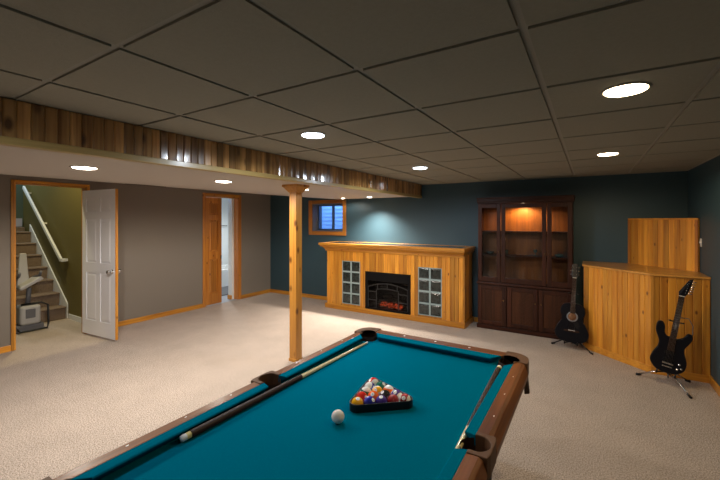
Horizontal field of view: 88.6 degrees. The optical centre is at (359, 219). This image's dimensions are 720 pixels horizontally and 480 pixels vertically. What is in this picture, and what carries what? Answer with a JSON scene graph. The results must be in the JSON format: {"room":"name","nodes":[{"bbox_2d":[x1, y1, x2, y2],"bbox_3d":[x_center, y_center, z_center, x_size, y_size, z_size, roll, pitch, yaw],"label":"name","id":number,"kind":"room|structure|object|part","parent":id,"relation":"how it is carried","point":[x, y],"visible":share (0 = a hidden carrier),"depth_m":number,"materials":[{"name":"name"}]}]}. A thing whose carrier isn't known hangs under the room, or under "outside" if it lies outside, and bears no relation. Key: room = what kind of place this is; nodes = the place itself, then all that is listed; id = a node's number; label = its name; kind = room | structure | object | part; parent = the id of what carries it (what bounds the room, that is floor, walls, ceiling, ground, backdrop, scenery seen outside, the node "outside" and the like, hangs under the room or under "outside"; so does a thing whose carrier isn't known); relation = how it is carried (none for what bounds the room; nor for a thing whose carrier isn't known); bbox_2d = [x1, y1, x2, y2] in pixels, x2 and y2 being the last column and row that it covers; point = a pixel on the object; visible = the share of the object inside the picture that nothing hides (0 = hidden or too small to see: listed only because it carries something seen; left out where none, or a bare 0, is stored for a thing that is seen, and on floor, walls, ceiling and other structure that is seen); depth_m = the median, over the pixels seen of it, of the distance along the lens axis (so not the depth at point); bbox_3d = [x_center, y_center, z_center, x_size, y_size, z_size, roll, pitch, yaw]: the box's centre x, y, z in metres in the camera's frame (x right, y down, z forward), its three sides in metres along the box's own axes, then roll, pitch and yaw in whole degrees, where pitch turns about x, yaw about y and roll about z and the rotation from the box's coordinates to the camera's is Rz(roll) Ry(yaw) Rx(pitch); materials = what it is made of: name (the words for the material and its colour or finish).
{"room":"basement game room","nodes":[
{"label":"basement game room","id":0,"kind":"room"},
{"bbox_2d":[16,184,22,226],"bbox_3d":[-6.851,-0.080,6.688,0.100,3.400,1.320,0,0,32],"label":"wall","id":1,"kind":"structure","parent":0,"point":[19,191],"depth_m":7.09,"materials":[{"name":"grey paint"}]},
{"bbox_2d":[23,185,81,316],"bbox_3d":[-5.162,-0.080,6.356,3.120,3.400,0.100,0,0,32],"label":"wall","id":2,"kind":"structure","parent":0,"point":[60,207],"depth_m":6.17,"materials":[{"name":"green paint"}]},
{"bbox_2d":[22,186,67,261],"bbox_3d":[-5.552,0.024,6.483,1.758,1.312,0.095,0,0,32],"label":"handrail","id":3,"kind":"object","parent":2,"relation":"attached to","point":[26,192],"visible":1,"depth_m":6.40,"materials":[{"name":"white wood"}]},
{"bbox_2d":[68,314,81,322],"bbox_3d":[-4.317,1.580,5.763,1.060,0.080,0.014,0,0,32],"label":"baseboard","id":4,"kind":"structure","parent":2,"relation":"attached to","point":[70,316],"depth_m":5.90,"materials":[{"name":"white wood"}]},
{"bbox_2d":[0,174,269,346],"bbox_3d":[-3.968,0.470,5.207,0.120,2.300,7.250,0,0,32],"label":"wall","id":5,"kind":"structure","parent":0,"point":[160,229],"depth_m":6.12,"materials":[{"name":"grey paint"}]},
{"bbox_2d":[11,179,89,350],"bbox_3d":[-4.128,0.561,4.935,0.136,2.117,0.844,0,0,32],"label":"trim","id":6,"kind":"structure","parent":5,"relation":"attached to","point":[84,187],"depth_m":4.58,"materials":[{"name":"brown wood"}]},
{"bbox_3d":[-4.128,-0.472,4.935,0.136,0.050,0.780,0,0,32],"label":"head casing","id":7,"kind":"part","parent":6,"relation":"part of","materials":[{"name":"brown wood"}]},
{"bbox_2d":[82,189,120,339],"bbox_3d":[-3.577,0.592,5.065,0.800,2.000,0.178,0,0,27],"label":"door","id":8,"kind":"structure","parent":5,"relation":"in","point":[100,270],"depth_m":5.03,"materials":[{"name":"white paint"}]},
{"bbox_2d":[0,289,269,353],"bbox_3d":[-3.912,1.583,5.171,0.014,0.075,7.250,0,0,32],"label":"baseboard","id":9,"kind":"structure","parent":5,"relation":"attached to","point":[4,349],"depth_m":6.15,"materials":[{"name":"brown wood"}]},
{"bbox_2d":[206,197,221,305],"bbox_3d":[-2.802,0.593,7.040,0.038,2.030,0.360,0,0,32],"label":"door","id":10,"kind":"structure","parent":5,"relation":"in","point":[213,205],"depth_m":7.04,"materials":[{"name":"orange wood"}]},
{"bbox_2d":[203,193,240,307],"bbox_3d":[-2.715,0.560,7.207,0.136,2.120,0.880,0,0,32],"label":"trim","id":11,"kind":"structure","parent":5,"relation":"attached to","point":[237,198],"depth_m":7.50,"materials":[{"name":"orange wood"}]},
{"bbox_3d":[-2.715,-0.464,7.207,0.136,0.073,0.770,0,0,32],"label":"head casing","id":12,"kind":"part","parent":11,"relation":"part of","materials":[{"name":"brown wood"}]},
{"bbox_2d":[0,97,405,198],"bbox_3d":[-2.393,-0.502,4.227,3.590,0.205,7.250,0,0,32],"label":"soffit","id":13,"kind":"structure","parent":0,"point":[17,161],"depth_m":3.34,"materials":[{"name":"beige paint"}]},
{"bbox_2d":[69,165,98,169],"bbox_3d":[-2.100,-0.392,2.814,0.186,0.016,0.186,0,0,32],"label":"recessed light","id":14,"kind":"object","parent":13,"relation":"in","point":[73,166],"visible":1,"depth_m":2.78,"materials":[{"name":"beige paint"}]},
{"bbox_2d":[214,180,232,182],"bbox_3d":[-1.414,-0.392,3.824,0.186,0.016,0.186,0,0,32],"label":"recessed light","id":15,"kind":"object","parent":13,"relation":"in","point":[219,181],"visible":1,"depth_m":3.77,"materials":[{"name":"beige paint"}]},
{"bbox_2d":[222,198,227,264],"bbox_3d":[-3.285,0.420,8.615,2.320,2.400,2.840,0,0,32],"label":"wall","id":16,"kind":"structure","parent":0,"point":[224,200],"depth_m":10.00,"materials":[{"name":"white"}]},
{"bbox_2d":[228,199,233,298],"bbox_3d":[-2.627,0.470,7.581,0.110,2.300,0.100,0,0,32],"label":"wall","id":17,"kind":"structure","parent":0,"point":[230,201],"depth_m":7.54,"materials":[{"name":"white paint"}]},
{"bbox_2d":[322,206,341,228],"bbox_3d":[-0.262,-0.080,7.947,1.920,1.200,0.680,0,0,32],"label":"window well","id":18,"kind":"object","parent":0,"point":[326,210],"depth_m":8.55,"materials":[{"name":"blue metal"}]},
{"bbox_2d":[0,0,719,184],"bbox_3d":[-0.912,-0.630,3.305,7.280,0.060,7.450,0,0,32],"label":"ceiling","id":19,"kind":"structure","parent":0,"point":[487,90],"depth_m":1.57,"materials":[{"name":"tile"}]},
{"bbox_2d":[300,132,325,137],"bbox_3d":[-0.332,-0.592,2.609,0.186,0.016,0.186,0,0,32],"label":"recessed light","id":20,"kind":"object","parent":19,"relation":"in","point":[304,134],"visible":1,"depth_m":2.57,"materials":[{"name":"beige paint"}]},
{"bbox_2d":[0,0,719,184],"bbox_3d":[0.621,-0.609,2.352,3.470,0.023,7.250,0,0,32],"label":"grid","id":21,"kind":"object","parent":19,"relation":"attached to","point":[515,6],"depth_m":1.47,"materials":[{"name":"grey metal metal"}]},
{"bbox_2d":[412,167,427,168],"bbox_3d":[0.693,-0.592,4.256,0.186,0.016,0.186,0,0,32],"label":"recessed light","id":22,"kind":"object","parent":19,"relation":"in","point":[412,167],"visible":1,"depth_m":4.22,"materials":[{"name":"beige paint"}]},
{"bbox_2d":[596,152,619,155],"bbox_3d":[2.253,-0.592,3.356,0.186,0.016,0.186,0,0,32],"label":"recessed light","id":23,"kind":"object","parent":19,"relation":"in","point":[605,153],"visible":1,"depth_m":3.32,"materials":[{"name":"beige paint"}]},
{"bbox_2d":[600,82,652,96],"bbox_3d":[1.223,-0.592,1.701,0.198,0.016,0.198,0,0,32],"label":"recessed light","id":24,"kind":"object","parent":19,"relation":"in","point":[631,88],"visible":1,"depth_m":1.67,"materials":[{"name":"beige paint"}]},
{"bbox_2d":[0,292,719,479],"bbox_3d":[-1.628,1.645,4.369,9.420,0.050,8.300,0,0,32],"label":"floor","id":25,"kind":"structure","parent":0,"point":[66,404],"depth_m":3.48,"materials":[{"name":"beige carpet"}]},
{"bbox_2d":[16,218,67,321],"bbox_3d":[-5.938,0.797,6.120,2.010,1.645,1.110,0,0,32],"label":"staircase","id":26,"kind":"structure","parent":25,"relation":"on","point":[48,290],"depth_m":6.28,"materials":[{"name":"carpet"}]},
{"bbox_3d":[-6.783,0.052,6.631,0.025,0.155,1.085,0,0,32],"label":"landing baseboard","id":27,"kind":"part","parent":26,"relation":"part of","materials":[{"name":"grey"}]},
{"bbox_2d":[16,253,49,333],"bbox_3d":[-5.629,0.745,5.800,2.113,1.750,0.544,0,0,32],"label":"lift","id":28,"kind":"object","parent":26,"relation":"attached to","point":[28,315],"visible":0.92,"depth_m":5.39,"materials":[{"name":"grey plastic"}]},
{"bbox_3d":[-4.992,0.750,5.455,0.096,0.500,0.148,0,0,32],"label":"backrest","id":29,"kind":"part","parent":28,"relation":"part of","materials":[{"name":"grey plastic"}]},
{"bbox_3d":[-4.872,1.130,5.421,0.060,0.265,0.080,0,0,32],"label":"seat post","id":30,"kind":"part","parent":28,"relation":"part of","materials":[{"name":"grey metal"}]},
{"bbox_3d":[-4.869,0.925,5.426,0.240,0.179,0.278,0,0,32],"label":"folded seat","id":31,"kind":"part","parent":28,"relation":"part of","materials":[{"name":"grey plastic"}]},
{"bbox_3d":[-4.756,1.355,5.332,0.009,0.130,0.110,0,0,32],"label":"housing panel","id":32,"kind":"part","parent":28,"relation":"part of","materials":[{"name":"grey plastic"}]},
{"bbox_3d":[-4.737,1.405,5.355,0.127,0.397,0.358,0,0,32],"label":"footrest frame","id":33,"kind":"part","parent":28,"relation":"part of","materials":[{"name":"black metal"}]},
{"bbox_2d":[222,264,227,286],"bbox_3d":[-3.644,1.410,9.098,0.840,0.420,1.500,0,0,32],"label":"bathtub","id":34,"kind":"object","parent":25,"relation":"on","point":[224,267],"visible":0.17,"depth_m":8.93,"materials":[{"name":"white ceramic"}]},
{"bbox_2d":[222,286,227,295],"bbox_3d":[-3.135,1.610,8.251,0.800,0.020,1.200,0,0,32],"label":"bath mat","id":35,"kind":"object","parent":25,"relation":"on","point":[224,289],"visible":0.02,"depth_m":8.34,"materials":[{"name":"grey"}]},
{"bbox_2d":[42,327,529,479],"bbox_3d":[-0.022,1.213,1.612,1.164,0.814,2.096,0,0,32],"label":"pool table","id":36,"kind":"object","parent":25,"relation":"on","point":[291,433],"visible":0.95,"depth_m":1.50,"materials":[{"name":"teal fabric"}]},
{"bbox_3d":[-0.736,0.854,1.489,0.073,0.092,0.814,0,0,32],"label":"rail","id":37,"kind":"part","parent":36,"relation":"part of","materials":[{"name":"brown wood"}]},
{"bbox_2d":[71,383,267,479],"bbox_3d":[-0.673,0.831,1.480,0.044,0.042,0.811,0,0,32],"label":"cushion","id":38,"kind":"object","parent":36,"relation":"on","point":[118,465],"depth_m":1.35,"materials":[{"name":"teal fabric"}]},
{"bbox_2d":[265,378,280,391],"bbox_3d":[-0.462,0.909,1.885,0.118,0.174,0.118,0,0,32],"label":"cup","id":39,"kind":"object","parent":36,"relation":"on","point":[270,383],"depth_m":1.93,"materials":[{"name":"black leather"}]},
{"bbox_2d":[179,341,367,441],"bbox_3d":[-0.316,0.841,1.976,0.030,0.030,1.358,0,0,33],"label":"stick","id":40,"kind":"object","parent":36,"relation":"on","point":[228,414],"visible":1,"depth_m":1.67,"materials":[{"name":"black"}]},
{"bbox_3d":[-0.228,0.854,2.306,0.073,0.092,0.814,0,0,32],"label":"rail","id":41,"kind":"part","parent":36,"relation":"part of","materials":[{"name":"brown wood"}]},
{"bbox_2d":[279,334,361,382],"bbox_3d":[-0.191,0.831,2.254,0.044,0.042,0.811,0,0,32],"label":"cushion","id":42,"kind":"object","parent":36,"relation":"on","point":[354,341],"depth_m":2.19,"materials":[{"name":"teal fabric"}]},
{"bbox_2d":[331,409,343,423],"bbox_3d":[-0.092,0.825,1.546,0.054,0.054,0.054,0,0,-41],"label":"ball","id":43,"kind":"object","parent":36,"relation":"on","point":[337,416],"visible":1,"depth_m":1.53,"materials":[{"name":"white plastic"}]},
{"bbox_2d":[351,397,362,404],"bbox_3d":[-0.012,0.825,1.658,0.055,0.055,0.054,0,0,43],"label":"ball","id":44,"kind":"object","parent":36,"relation":"on","point":[356,400],"visible":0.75,"depth_m":1.64,"materials":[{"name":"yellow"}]},
{"bbox_2d":[356,391,366,403],"bbox_3d":[0.008,0.825,1.709,0.055,0.055,0.055,0,0,-41],"label":"ball","id":45,"kind":"object","parent":36,"relation":"on","point":[361,394],"visible":0.48,"depth_m":1.70,"materials":[{"name":"red plastic"}]},
{"bbox_2d":[361,386,370,395],"bbox_3d":[0.028,0.825,1.760,0.054,0.055,0.054,0,0,-19],"label":"ball","id":46,"kind":"object","parent":36,"relation":"on","point":[365,389],"visible":0.44,"depth_m":1.75,"materials":[{"name":"white plastic"}]},
{"bbox_2d":[363,396,374,403],"bbox_3d":[0.043,0.825,1.666,0.054,0.054,0.054,0,0,-44],"label":"ball","id":47,"kind":"object","parent":36,"relation":"on","point":[369,399],"visible":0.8,"depth_m":1.65,"materials":[{"name":"blue plastic"}]},
{"bbox_2d":[361,336,376,341],"bbox_3d":[0.059,0.909,2.639,0.122,0.174,0.122,0,0,32],"label":"cup","id":48,"kind":"object","parent":36,"relation":"on","point":[364,338],"depth_m":2.59,"materials":[{"name":"black leather"}]},
{"bbox_2d":[364,382,374,390],"bbox_3d":[0.048,0.825,1.812,0.054,0.054,0.054,0,0,-30],"label":"ball","id":49,"kind":"object","parent":36,"relation":"on","point":[370,385],"visible":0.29,"depth_m":1.80,"materials":[{"name":"white plastic"}]},
{"bbox_2d":[368,377,377,384],"bbox_3d":[0.068,0.825,1.863,0.054,0.054,0.055,0,0,-33],"label":"ball","id":50,"kind":"object","parent":36,"relation":"on","point":[374,380],"visible":0.52,"depth_m":1.85,"materials":[{"name":"white"}]},
{"bbox_2d":[368,391,378,399],"bbox_3d":[0.063,0.825,1.717,0.054,0.054,0.054,0,0,-27],"label":"ball","id":51,"kind":"object","parent":36,"relation":"on","point":[374,394],"visible":0.62,"depth_m":1.70,"materials":[{"name":"orange plastic"}]},
{"bbox_2d":[372,386,382,393],"bbox_3d":[0.083,0.825,1.768,0.054,0.054,0.054,0,0,-34],"label":"ball","id":52,"kind":"object","parent":36,"relation":"on","point":[378,389],"visible":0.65,"depth_m":1.75,"materials":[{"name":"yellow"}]},
{"bbox_2d":[375,381,385,388],"bbox_3d":[0.103,0.825,1.820,0.055,0.054,0.054,0,0,-38],"label":"ball","id":53,"kind":"object","parent":36,"relation":"on","point":[381,384],"visible":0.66,"depth_m":1.81,"materials":[{"name":"teal plastic"}]},
{"bbox_2d":[375,395,386,402],"bbox_3d":[0.097,0.825,1.674,0.054,0.055,0.054,0,0,-33],"label":"ball","id":54,"kind":"object","parent":36,"relation":"on","point":[381,398],"visible":0.76,"depth_m":1.66,"materials":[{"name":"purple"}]},
{"bbox_2d":[349,379,412,412],"bbox_3d":[0.099,0.834,1.716,0.279,0.036,0.288,0,0,32],"label":"ball rack","id":55,"kind":"object","parent":36,"relation":"on","point":[402,405],"visible":0.68,"depth_m":1.64,"materials":[{"name":"black plastic"}]},
{"bbox_2d":[379,390,390,398],"bbox_3d":[0.117,0.825,1.726,0.054,0.054,0.054,0,0,-38],"label":"ball","id":56,"kind":"object","parent":36,"relation":"on","point":[386,393],"visible":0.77,"depth_m":1.71,"materials":[{"name":"black plastic"}]},
{"bbox_2d":[383,385,393,393],"bbox_3d":[0.137,0.825,1.777,0.054,0.055,0.054,0,0,16],"label":"ball","id":57,"kind":"object","parent":36,"relation":"on","point":[389,388],"visible":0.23,"depth_m":1.76,"materials":[{"name":"white"}]},
{"bbox_2d":[387,394,398,401],"bbox_3d":[0.151,0.825,1.683,0.054,0.054,0.055,0,0,-32],"label":"ball","id":58,"kind":"object","parent":36,"relation":"on","point":[391,398],"visible":0.74,"depth_m":1.67,"materials":[{"name":"red plastic"}]},
{"bbox_2d":[391,389,401,397],"bbox_3d":[0.172,0.825,1.734,0.055,0.054,0.054,0,0,-38],"label":"ball","id":59,"kind":"object","parent":36,"relation":"on","point":[397,392],"visible":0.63,"depth_m":1.72,"materials":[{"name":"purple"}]},
{"bbox_2d":[399,393,410,401],"bbox_3d":[0.206,0.825,1.691,0.054,0.054,0.054,0,0,-37],"label":"ball","id":60,"kind":"object","parent":36,"relation":"on","point":[403,397],"visible":0.75,"depth_m":1.68,"materials":[{"name":"white"}]},
{"bbox_2d":[377,333,500,362],"bbox_3d":[0.464,0.831,2.393,0.848,0.042,0.059,0,0,32],"label":"cushion","id":61,"kind":"object","parent":36,"relation":"on","point":[460,353],"depth_m":2.36,"materials":[{"name":"teal fabric"}]},
{"bbox_3d":[0.506,0.854,2.460,0.880,0.092,0.098,0,0,32],"label":"rail","id":62,"kind":"part","parent":36,"relation":"part of","materials":[{"name":"brown wood"}]},
{"bbox_2d":[436,448,467,479],"bbox_3d":[0.147,0.831,0.970,0.044,0.042,0.811,0,0,32],"label":"cushion","id":63,"kind":"object","parent":36,"relation":"on","point":[456,462],"depth_m":1.22,"materials":[{"name":"teal fabric"}]},
{"bbox_3d":[0.184,0.854,0.917,0.073,0.092,0.814,0,0,32],"label":"rail","id":64,"kind":"part","parent":36,"relation":"part of","materials":[{"name":"brown wood"}]},
{"bbox_2d":[460,438,491,479],"bbox_3d":[0.418,0.909,1.338,0.118,0.174,0.118,0,0,32],"label":"pocket","id":65,"kind":"object","parent":36,"relation":"on","point":[471,445],"depth_m":1.35,"materials":[{"name":"black leather"}]},
{"bbox_2d":[455,365,501,448],"bbox_3d":[0.438,0.841,1.488,0.030,0.030,1.411,0,0,30],"label":"stick","id":66,"kind":"object","parent":36,"relation":"on","point":[498,368],"visible":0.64,"depth_m":1.71,"materials":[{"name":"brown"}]},
{"bbox_2d":[465,364,512,444],"bbox_3d":[0.629,0.831,1.744,0.044,0.042,0.811,0,0,32],"label":"cushion","id":67,"kind":"object","parent":36,"relation":"on","point":[478,422],"depth_m":1.60,"materials":[{"name":"teal fabric"}]},
{"bbox_2d":[498,358,505,366],"bbox_3d":[0.864,0.909,2.138,0.122,0.174,0.122,0,0,32],"label":"cup","id":68,"kind":"object","parent":36,"relation":"on","point":[501,361],"depth_m":2.19,"materials":[{"name":"black leather"}]},
{"bbox_3d":[0.692,0.854,1.734,0.073,0.092,0.814,0,0,32],"label":"rail","id":69,"kind":"part","parent":36,"relation":"part of","materials":[{"name":"brown wood"}]},
{"bbox_2d":[282,184,308,361],"bbox_3d":[-0.740,0.610,4.253,0.224,2.020,0.224,0,0,32],"label":"support post","id":70,"kind":"object","parent":25,"relation":"on","point":[295,190],"visible":0.88,"depth_m":4.21,"materials":[{"name":"brown wood"}]},
{"bbox_2d":[318,241,474,328],"bbox_3d":[0.533,1.021,6.324,2.695,1.198,0.593,0,0,32],"label":"fireplace mantel","id":71,"kind":"object","parent":25,"relation":"on","point":[425,283],"visible":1,"depth_m":6.03,"materials":[{"name":"brown wood"}]},
{"bbox_3d":[0.461,1.270,6.184,0.750,0.460,0.003,0,0,32],"label":"firebox glass","id":72,"kind":"part","parent":71,"relation":"part of","materials":[{"name":"black glass"}]},
{"bbox_2d":[368,284,407,311],"bbox_3d":[0.457,1.286,6.177,0.752,0.427,0.012,0,0,32],"label":"grille","id":73,"kind":"object","parent":71,"relation":"attached to","point":[381,297],"depth_m":6.17,"materials":[{"name":"grey metal"}]},
{"bbox_3d":[0.542,0.515,6.327,2.666,0.110,0.578,0,0,32],"label":"crown moulding","id":74,"kind":"part","parent":71,"relation":"part of","materials":[{"name":"brown wood"}]},
{"bbox_2d":[476,195,574,339],"bbox_3d":[2.365,0.645,5.336,1.282,1.950,0.332,0,0,32],"label":"china cabinet","id":75,"kind":"object","parent":25,"relation":"on","point":[520,291],"visible":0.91,"depth_m":5.33,"materials":[{"name":"brown wood"}]},
{"bbox_3d":[1.921,0.344,5.483,0.320,1.153,0.020,0,0,32],"label":"glass door","id":76,"kind":"part","parent":75,"relation":"part of","materials":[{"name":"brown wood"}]},
{"bbox_3d":[1.946,1.260,5.444,0.397,0.570,0.020,0,0,32],"label":"door","id":77,"kind":"part","parent":75,"relation":"part of","materials":[{"name":"brown wood"}]},
{"bbox_3d":[1.948,1.260,5.447,0.289,0.462,0.012,0,0,32],"label":"door panel","id":78,"kind":"part","parent":75,"relation":"part of","materials":[{"name":"brown wood"}]},
{"bbox_3d":[2.299,1.260,5.229,0.289,0.462,0.012,0,0,32],"label":"door panel","id":79,"kind":"part","parent":75,"relation":"part of","materials":[{"name":"brown wood"}]},
{"bbox_3d":[2.297,1.260,5.225,0.397,0.570,0.020,0,0,32],"label":"door","id":80,"kind":"part","parent":75,"relation":"part of","materials":[{"name":"brown wood"}]},
{"bbox_3d":[2.316,0.344,5.237,0.590,1.153,0.020,0,0,32],"label":"glass door","id":81,"kind":"part","parent":75,"relation":"part of","materials":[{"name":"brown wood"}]},
{"bbox_3d":[2.369,0.940,5.343,1.270,0.030,0.316,0,0,32],"label":"waist moulding","id":82,"kind":"part","parent":75,"relation":"part of","materials":[{"name":"brown wood"}]},
{"bbox_2d":[482,230,567,232],"bbox_3d":[2.384,0.175,5.365,1.200,0.018,0.239,0,0,32],"label":"shelf","id":83,"kind":"object","parent":75,"relation":"attached to","point":[483,231],"depth_m":5.37,"materials":[{"name":"brown wood"}]},
{"bbox_2d":[482,253,567,259],"bbox_3d":[2.384,0.530,5.365,1.200,0.018,0.239,0,0,32],"label":"shelf","id":84,"kind":"object","parent":75,"relation":"attached to","point":[499,255],"depth_m":5.37,"materials":[{"name":"brown wood"}]},
{"bbox_3d":[2.375,-0.282,5.351,1.282,0.095,0.296,0,0,32],"label":"cornice","id":85,"kind":"part","parent":75,"relation":"part of","materials":[{"name":"brown wood"}]},
{"bbox_3d":[2.450,0.345,5.472,1.200,1.160,0.012,0,0,32],"label":"panel","id":86,"kind":"part","parent":75,"relation":"part of","materials":[{"name":"brown wood"}]},
{"bbox_3d":[2.648,1.260,5.007,0.397,0.570,0.020,0,0,32],"label":"door","id":87,"kind":"part","parent":75,"relation":"part of","materials":[{"name":"brown wood"}]},
{"bbox_3d":[2.650,1.260,5.011,0.289,0.462,0.012,0,0,32],"label":"door panel","id":88,"kind":"part","parent":75,"relation":"part of","materials":[{"name":"brown wood"}]},
{"bbox_3d":[2.702,0.344,4.997,0.300,1.153,0.020,0,0,32],"label":"glass door","id":89,"kind":"part","parent":75,"relation":"part of","materials":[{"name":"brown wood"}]},
{"bbox_2d":[551,292,592,354],"bbox_3d":[2.642,1.266,4.624,0.330,0.707,0.407,0,0,3],"label":"guitar stand","id":90,"kind":"object","parent":25,"relation":"on","point":[568,292],"visible":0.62,"depth_m":4.65,"materials":[{"name":"black metal"}]},
{"bbox_2d":[555,264,588,343],"bbox_3d":[2.678,1.060,4.675,0.371,0.988,0.201,0,0,30],"label":"acoustic guitar","id":91,"kind":"object","parent":90,"relation":"on","point":[571,328],"visible":1,"depth_m":4.63,"materials":[{"name":"black paint"}]},
{"bbox_2d":[582,261,710,382],"bbox_3d":[3.269,1.067,4.366,1.098,1.105,1.028,0,0,32],"label":"bar counter","id":92,"kind":"object","parent":25,"relation":"on","point":[624,303],"visible":0.82,"depth_m":4.01,"materials":[{"name":"brown wood"}]},
{"bbox_3d":[3.104,1.583,4.322,0.360,0.075,1.496,0,0,-15],"label":"trim","id":93,"kind":"part","parent":92,"relation":"part of","materials":[{"name":"brown wood"}]},
{"bbox_3d":[3.087,1.067,3.897,0.025,0.955,0.020,0,0,32],"label":"corner post","id":94,"kind":"part","parent":92,"relation":"part of","materials":[{"name":"brown wood"}]},
{"bbox_2d":[628,218,699,271],"bbox_3d":[3.596,0.275,4.417,0.594,0.586,0.594,0,0,32],"label":"box","id":95,"kind":"object","parent":92,"relation":"on","point":[673,243],"visible":1,"depth_m":4.36,"materials":[{"name":"orange wood"}]},
{"bbox_3d":[3.500,0.284,4.798,0.010,0.568,0.030,0,0,-13],"label":"edge trim","id":96,"kind":"part","parent":95,"relation":"part of","materials":[{"name":"orange wood"}]},
{"bbox_3d":[3.678,0.284,4.033,0.010,0.568,0.030,0,0,-13],"label":"edge trim","id":97,"kind":"part","parent":95,"relation":"part of","materials":[{"name":"orange wood"}]},
{"bbox_2d":[636,319,692,398],"bbox_3d":[2.984,1.297,3.603,0.448,0.644,0.459,0,0,32],"label":"guitar stand","id":98,"kind":"object","parent":25,"relation":"on","point":[656,370],"visible":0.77,"depth_m":3.64,"materials":[{"name":"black metal"}]},
{"bbox_2d":[650,279,695,374],"bbox_3d":[3.071,1.040,3.615,0.376,0.927,0.139,0,0,26],"label":"electric guitar","id":99,"kind":"object","parent":98,"relation":"on","point":[668,356],"visible":1,"depth_m":3.60,"materials":[{"name":"black paint"}]},
{"bbox_3d":[3.022,1.558,3.502,0.130,0.113,0.307,0,0,32],"label":"leg","id":100,"kind":"part","parent":98,"relation":"part of","materials":[{"name":"silver metal"}]},
{"bbox_2d":[270,171,687,322],"bbox_3d":[1.026,0.470,6.439,7.300,2.300,0.120,0,0,32],"label":"wall","id":101,"kind":"structure","parent":0,"point":[445,214],"depth_m":5.90,"materials":[{"name":"blue paint"}]},
{"bbox_2d":[0,136,421,197],"bbox_3d":[-0.871,-0.392,3.280,0.056,0.040,7.250,0,0,32],"label":"trim","id":102,"kind":"structure","parent":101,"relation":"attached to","point":[4,140],"depth_m":2.45,"materials":[{"name":"brown wood"}]},
{"bbox_2d":[0,97,421,195],"bbox_3d":[-0.859,-0.505,3.273,0.019,0.190,7.250,0,0,32],"label":"wood paneling","id":103,"kind":"structure","parent":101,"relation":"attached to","point":[18,119],"depth_m":2.46,"materials":[{"name":"brown wood"}]},
{"bbox_2d":[309,199,345,235],"bbox_3d":[-0.587,-0.043,7.537,0.930,0.705,0.320,0,0,32],"label":"window","id":104,"kind":"structure","parent":101,"relation":"in","point":[315,206],"depth_m":7.54,"materials":[{"name":"brown wood"}]},
{"bbox_3d":[-0.560,-0.045,7.571,0.738,0.528,0.055,0,0,32],"label":"sash","id":105,"kind":"part","parent":104,"relation":"part of","materials":[{"name":"blue glass"}]},
{"bbox_2d":[270,289,477,321],"bbox_3d":[-0.049,1.583,7.030,4.610,0.075,0.014,0,0,32],"label":"baseboard","id":106,"kind":"structure","parent":101,"relation":"attached to","point":[271,290],"depth_m":7.67,"materials":[{"name":"brown wood"}]},
{"bbox_2d":[688,155,719,385],"bbox_3d":[2.137,0.470,1.409,0.100,2.300,7.250,0,0,32],"label":"wall","id":107,"kind":"structure","parent":0,"point":[704,179],"depth_m":3.64,"materials":[{"name":"blue paint"}]},
{"bbox_2d":[709,375,719,396],"bbox_3d":[1.819,1.577,1.006,0.014,0.085,6.230,0,0,32],"label":"baseboard","id":108,"kind":"structure","parent":107,"relation":"attached to","point":[713,383],"depth_m":3.50,"materials":[{"name":"brown wood"}]}
]}

